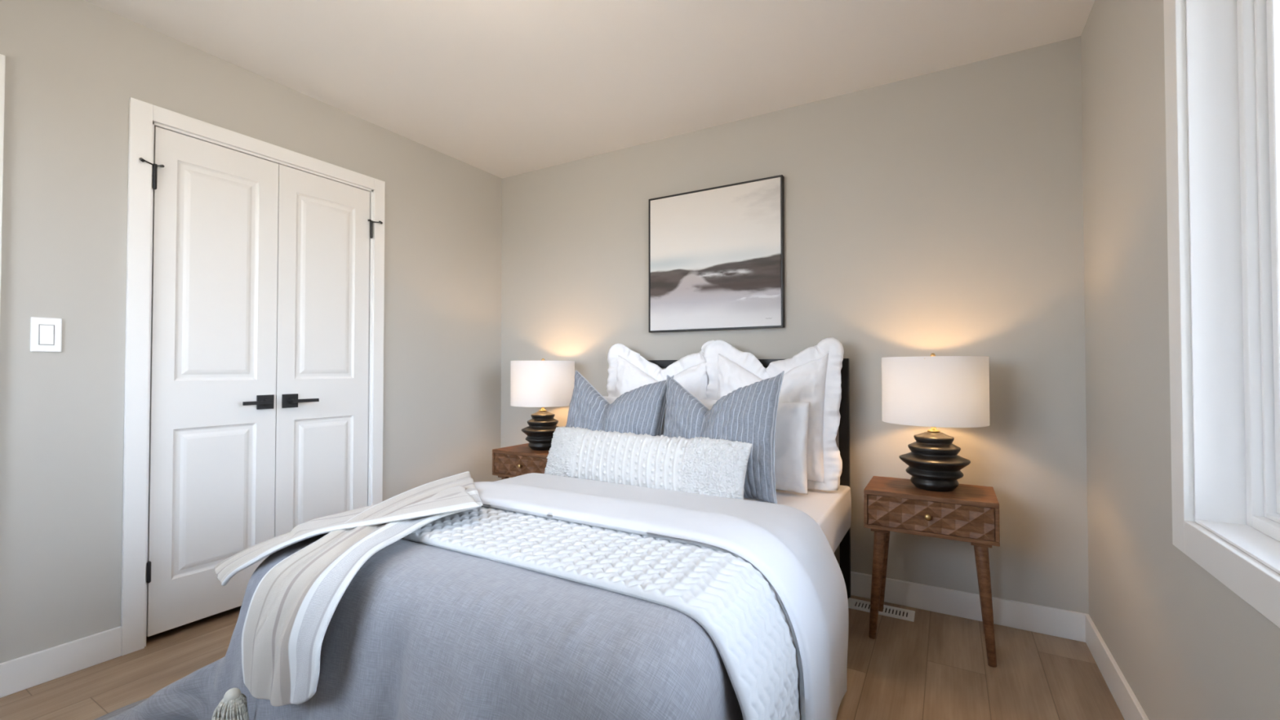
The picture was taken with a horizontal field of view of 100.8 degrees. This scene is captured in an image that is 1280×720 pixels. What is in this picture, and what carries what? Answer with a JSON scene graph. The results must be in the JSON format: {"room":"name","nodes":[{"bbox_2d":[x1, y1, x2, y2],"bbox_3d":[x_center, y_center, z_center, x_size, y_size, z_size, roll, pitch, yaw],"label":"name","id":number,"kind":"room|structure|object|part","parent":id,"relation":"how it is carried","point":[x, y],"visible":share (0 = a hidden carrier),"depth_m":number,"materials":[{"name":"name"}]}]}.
{"room":"bedroom","nodes":[
{"label":"bedroom","id":0,"kind":"room"},
{"bbox_2d":[0,0,502,663],"bbox_3d":[-1.896,-0.094,2.283,0.110,2.440,3.450,-1,-1,30],"label":"wall","id":1,"kind":"structure","parent":0,"point":[73,68],"depth_m":1.99,"materials":[{"name":"grey paint"}]},
{"bbox_2d":[0,53,5,306],"bbox_3d":[-2.374,0.043,1.333,0.016,2.135,0.982,-1,-1,30],"label":"trim","id":2,"kind":"structure","parent":1,"relation":"attached to","point":[2,58],"depth_m":1.76,"materials":[{"name":"white paint"}]},
{"bbox_2d":[30,316,62,352],"bbox_3d":[-2.076,-0.088,1.853,0.011,0.120,0.075,-1,-1,30],"label":"light switch","id":3,"kind":"object","parent":1,"relation":"attached to","point":[46,333],"visible":1,"depth_m":1.85,"materials":[{"name":"white plastic"}]},
{"bbox_3d":[-2.075,-0.088,1.853,0.002,0.071,0.037,-1,-1,30],"label":"rocker frame","id":4,"kind":"part","parent":3,"relation":"part of","materials":[{"name":"grey plastic"}]},
{"bbox_2d":[0,626,121,697],"bbox_3d":[-1.554,1.079,2.727,0.014,0.110,2.276,-1,-1,30],"label":"baseboard","id":5,"kind":"structure","parent":1,"relation":"attached to","point":[23,673],"depth_m":1.87,"materials":[{"name":"white paint"}]},
{"bbox_2d":[139,126,278,636],"bbox_3d":[-1.828,0.081,2.269,0.091,2.025,0.504,-1,-1,30],"label":"door","id":6,"kind":"structure","parent":1,"relation":"in","point":[213,362],"depth_m":2.26,"materials":[{"name":"white paint"}]},
{"bbox_3d":[-1.715,0.193,2.382,0.012,0.016,0.120,-1,-1,30],"label":"lever","id":7,"kind":"part","parent":6,"relation":"part of","materials":[{"name":"black metal"}]},
{"bbox_3d":[-1.729,0.194,2.446,0.009,0.065,0.069,-1,-1,30],"label":"handle","id":8,"kind":"part","parent":6,"relation":"part of","materials":[{"name":"black metal"}]},
{"bbox_2d":[120,97,385,656],"bbox_3d":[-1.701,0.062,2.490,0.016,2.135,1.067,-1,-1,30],"label":"trim","id":9,"kind":"structure","parent":1,"relation":"attached to","point":[142,114],"depth_m":2.07,"materials":[{"name":"white paint"}]},
{"bbox_2d":[274,164,382,537],"bbox_3d":[-1.572,0.088,2.708,0.091,2.025,0.508,-1,-1,30],"label":"door","id":10,"kind":"structure","parent":1,"relation":"in","point":[325,228],"depth_m":2.67,"materials":[{"name":"white paint"}]},
{"bbox_3d":[-1.676,0.196,2.538,0.009,0.065,0.069,-1,-1,30],"label":"handle","id":11,"kind":"part","parent":10,"relation":"part of","materials":[{"name":"black metal"}]},
{"bbox_3d":[-1.613,0.196,2.557,0.012,0.016,0.120,-1,-1,30],"label":"lever","id":12,"kind":"part","parent":10,"relation":"part of","materials":[{"name":"black metal"}]},
{"bbox_2d":[0,595,1124,719],"bbox_3d":[-0.759,1.140,1.605,4.117,0.050,3.640,-1,-1,30],"label":"floor","id":13,"kind":"structure","parent":0,"point":[935,666],"depth_m":1.87,"materials":[{"name":"brown wood"}]},
{"bbox_2d":[492,443,550,479],"bbox_3d":[-0.623,0.843,3.222,0.456,0.601,0.335,-1,-1,30],"label":"nightstand","id":14,"kind":"object","parent":13,"relation":"on","point":[512,461],"visible":0.4,"depth_m":3.13,"materials":[{"name":"brown wood"}]},
{"bbox_3d":[-0.693,0.619,3.106,0.425,0.117,0.020,-1,-1,30],"label":"drawer","id":15,"kind":"part","parent":14,"relation":"part of","materials":[{"name":"brown wood"}]},
{"bbox_2d":[510,358,574,450],"bbox_3d":[-0.593,0.266,3.236,0.385,0.553,0.385,-1,-1,30],"label":"table lamp","id":16,"kind":"object","parent":14,"relation":"on","point":[542,384],"visible":0.94,"depth_m":3.09,"materials":[{"name":"white fabric"}]},
{"bbox_3d":[-0.593,0.140,3.239,0.385,0.268,0.385,-1,-1,30],"label":"lamp shade","id":17,"kind":"part","parent":16,"relation":"part of","materials":[{"name":"white fabric"}]},
{"bbox_2d":[647,358,850,598],"bbox_3d":[-0.047,0.554,2.074,1.353,1.138,1.868,-1,-1,30],"label":"frame","id":18,"kind":"object","parent":13,"relation":"on","point":[842,437],"visible":0.06,"depth_m":2.53,"materials":[{"name":"black wood"}]},
{"bbox_3d":[0.415,0.440,2.870,1.261,0.792,0.026,-1,-1,30],"label":"headboard panel","id":19,"kind":"part","parent":18,"relation":"part of","materials":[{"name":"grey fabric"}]},
{"bbox_2d":[743,484,851,553],"bbox_3d":[-0.060,0.687,2.043,1.369,0.200,1.866,-1,-1,30],"label":"mattress","id":20,"kind":"object","parent":18,"relation":"on","point":[831,510],"visible":0.14,"depth_m":2.22,"materials":[{"name":"white fabric"}]},
{"bbox_2d":[93,532,743,719],"bbox_3d":[-0.525,0.803,1.308,2.448,0.615,1.391,-1,-1,30],"label":"duvet","id":21,"kind":"object","parent":20,"relation":"on","point":[420,631],"visible":0.44,"depth_m":1.08,"materials":[{"name":"fabric"}]},
{"bbox_2d":[211,471,483,719],"bbox_3d":[-0.781,0.725,1.688,0.718,0.603,0.991,-1,-1,30],"label":"knitted throw","id":22,"kind":"object","parent":21,"relation":"on","point":[291,611],"visible":1,"depth_m":1.29,"materials":[{"name":"white fabric"}]},
{"bbox_2d":[401,506,800,719],"bbox_3d":[-0.143,0.795,1.444,1.525,0.640,0.491,-1,-1,30],"label":"quilted coverlet","id":23,"kind":"object","parent":21,"relation":"on","point":[744,617],"visible":0.59,"depth_m":1.21,"materials":[{"name":"white fabric"}]},
{"bbox_2d":[565,369,674,436],"bbox_3d":[-0.141,0.323,2.641,0.590,0.542,0.241,-1,-1,30],"label":"cushion","id":24,"kind":"object","parent":20,"relation":"on","point":[641,410],"visible":0.44,"depth_m":2.57,"materials":[{"name":"blue fabric"}]},
{"bbox_2d":[602,395,666,435],"bbox_3d":[-0.037,0.391,2.774,0.600,0.396,0.150,-1,-1,30],"label":"sleeping pillow","id":25,"kind":"object","parent":20,"relation":"on","point":[610,399],"visible":0.02,"depth_m":2.83,"materials":[{"name":"white fabric"}]},
{"bbox_2d":[544,426,752,499],"bbox_3d":[-0.016,0.451,2.326,1.040,0.268,0.184,-1,-1,34],"label":"lumbar cushion","id":26,"kind":"object","parent":20,"relation":"on","point":[714,467],"visible":0.8,"depth_m":2.21,"materials":[{"name":"white fabric"}]},
{"bbox_2d":[606,340,714,399],"bbox_3d":[0.103,0.244,2.898,0.724,0.696,0.198,-1,-1,30],"label":"sham pillow","id":27,"kind":"object","parent":20,"relation":"on","point":[628,371],"visible":0.34,"depth_m":2.94,"materials":[{"name":"white fabric"}]},
{"bbox_2d":[474,472,848,719],"bbox_3d":[-0.097,0.782,1.873,1.580,0.660,0.706,-1,-1,30],"label":"duvet","id":28,"kind":"object","parent":20,"relation":"on","point":[791,551],"visible":0.82,"depth_m":1.56,"materials":[{"name":"fabric"}]},
{"bbox_2d":[662,370,784,503],"bbox_3d":[0.332,0.319,2.326,0.591,0.540,0.238,-1,-1,30],"label":"cushion","id":29,"kind":"object","parent":20,"relation":"on","point":[747,414],"visible":0.61,"depth_m":2.22,"materials":[{"name":"blue fabric"}]},
{"bbox_2d":[697,399,810,493],"bbox_3d":[0.482,0.386,2.473,0.600,0.396,0.150,-1,-1,30],"label":"sleeping pillow","id":30,"kind":"object","parent":20,"relation":"on","point":[792,418],"visible":0.29,"depth_m":2.33,"materials":[{"name":"white fabric"}]},
{"bbox_2d":[704,337,844,491],"bbox_3d":[0.613,0.241,2.573,0.711,0.696,0.200,-1,-1,30],"label":"sham pillow","id":31,"kind":"object","parent":20,"relation":"on","point":[813,375],"visible":0.44,"depth_m":2.45,"materials":[{"name":"white fabric"}]},
{"bbox_2d":[848,597,915,622],"bbox_3d":[1.083,1.125,2.393,0.278,0.006,0.104,-1,-1,30],"label":"floor vent","id":32,"kind":"object","parent":13,"relation":"in","point":[860,605],"visible":0.76,"depth_m":2.38,"materials":[{"name":"white plastic"}]},
{"bbox_2d":[863,475,999,666],"bbox_3d":[1.179,0.825,2.157,0.456,0.601,0.335,-1,-1,30],"label":"nightstand","id":33,"kind":"object","parent":13,"relation":"on","point":[966,513],"visible":1,"depth_m":2.04,"materials":[{"name":"brown wood"}]},
{"bbox_3d":[0.965,0.909,2.158,0.077,0.432,0.044,0,-1,-7],"label":"leg","id":34,"kind":"part","parent":33,"relation":"part of","materials":[{"name":"brown wood"}]},
{"bbox_3d":[1.080,0.913,2.356,0.044,0.432,0.077,0,-1,-22],"label":"leg","id":35,"kind":"part","parent":33,"relation":"part of","materials":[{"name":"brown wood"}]},
{"bbox_3d":[1.102,0.602,2.029,0.025,0.025,0.029,-1,-1,30],"label":"knob","id":36,"kind":"part","parent":33,"relation":"part of","materials":[{"name":"gold metal"}]},
{"bbox_3d":[1.110,0.602,2.042,0.425,0.117,0.020,-1,-1,30],"label":"drawer","id":37,"kind":"part","parent":33,"relation":"part of","materials":[{"name":"brown wood"}]},
{"bbox_2d":[881,353,989,491],"bbox_3d":[1.205,0.248,2.175,0.385,0.553,0.385,-1,-1,30],"label":"table lamp","id":38,"kind":"object","parent":33,"relation":"on","point":[932,391],"visible":1,"depth_m":2.05,"materials":[{"name":"white fabric"}]},
{"bbox_3d":[1.205,0.122,2.177,0.385,0.268,0.385,-1,-1,30],"label":"lamp shade","id":39,"kind":"part","parent":38,"relation":"part of","materials":[{"name":"white fabric"}]},
{"bbox_3d":[1.402,0.909,2.168,0.077,0.432,0.044,0,-1,-7],"label":"leg","id":40,"kind":"part","parent":33,"relation":"part of","materials":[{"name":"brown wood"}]},
{"bbox_3d":[1.285,0.906,1.972,0.066,0.432,0.066,-1,-1,30],"label":"leg","id":41,"kind":"part","parent":33,"relation":"part of","materials":[{"name":"brown wood"}]},
{"bbox_2d":[84,0,1094,178],"bbox_3d":[-0.759,-1.350,1.647,4.117,0.050,3.640,-1,-1,30],"label":"ceiling","id":42,"kind":"structure","parent":0,"point":[502,89],"depth_m":2.26,"materials":[{"name":"white paint"}]},
{"bbox_2d":[500,35,1088,613],"bbox_3d":[0.132,-0.079,3.156,4.117,2.440,0.100,-1,-1,30],"label":"wall","id":43,"kind":"structure","parent":0,"point":[940,213],"depth_m":2.46,"materials":[{"name":"grey paint"}]},
{"bbox_2d":[648,174,784,333],"bbox_3d":[0.399,-0.557,2.929,0.787,0.785,0.035,-1,-1,30],"label":"framed painting","id":44,"kind":"object","parent":43,"relation":"attached to","point":[717,254],"visible":1,"depth_m":2.89,"materials":[{"name":"black"}]},
{"bbox_2d":[850,571,1088,642],"bbox_3d":[0.401,1.082,2.913,3.207,0.110,0.014,-1,-1,30],"label":"baseboard","id":45,"kind":"structure","parent":43,"relation":"attached to","point":[1069,624],"depth_m":2.30,"materials":[{"name":"white paint"}]},
{"bbox_2d":[1080,0,1279,719],"bbox_3d":[0.970,-0.122,0.614,0.110,2.440,3.450,-1,-1,30],"label":"wall","id":46,"kind":"structure","parent":0,"point":[1188,646],"depth_m":1.53,"materials":[{"name":"grey paint"}]},
{"bbox_2d":[1084,614,1149,719],"bbox_3d":[0.913,1.043,0.620,0.014,0.110,3.436,-1,-1,30],"label":"baseboard","id":47,"kind":"structure","parent":46,"relation":"attached to","point":[1127,703],"depth_m":1.75,"materials":[{"name":"white paint"}]},
{"bbox_2d":[1163,0,1279,627],"bbox_3d":[0.985,-0.324,0.620,0.168,1.506,1.420,-1,-1,30],"label":"window","id":48,"kind":"structure","parent":46,"relation":"in","point":[1222,57],"depth_m":1.17,"materials":[{"name":"white paint"}]},
{"bbox_3d":[1.026,-0.325,0.596,0.072,1.343,1.257,-1,-1,30],"label":"frame","id":49,"kind":"part","parent":48,"relation":"part of","materials":[{"name":"white plastic"}]},
{"bbox_3d":[1.179,-0.320,0.840,0.030,1.267,0.606,-1,-1,30],"label":"sash","id":50,"kind":"part","parent":48,"relation":"part of","materials":[{"name":"white plastic"}]}
]}

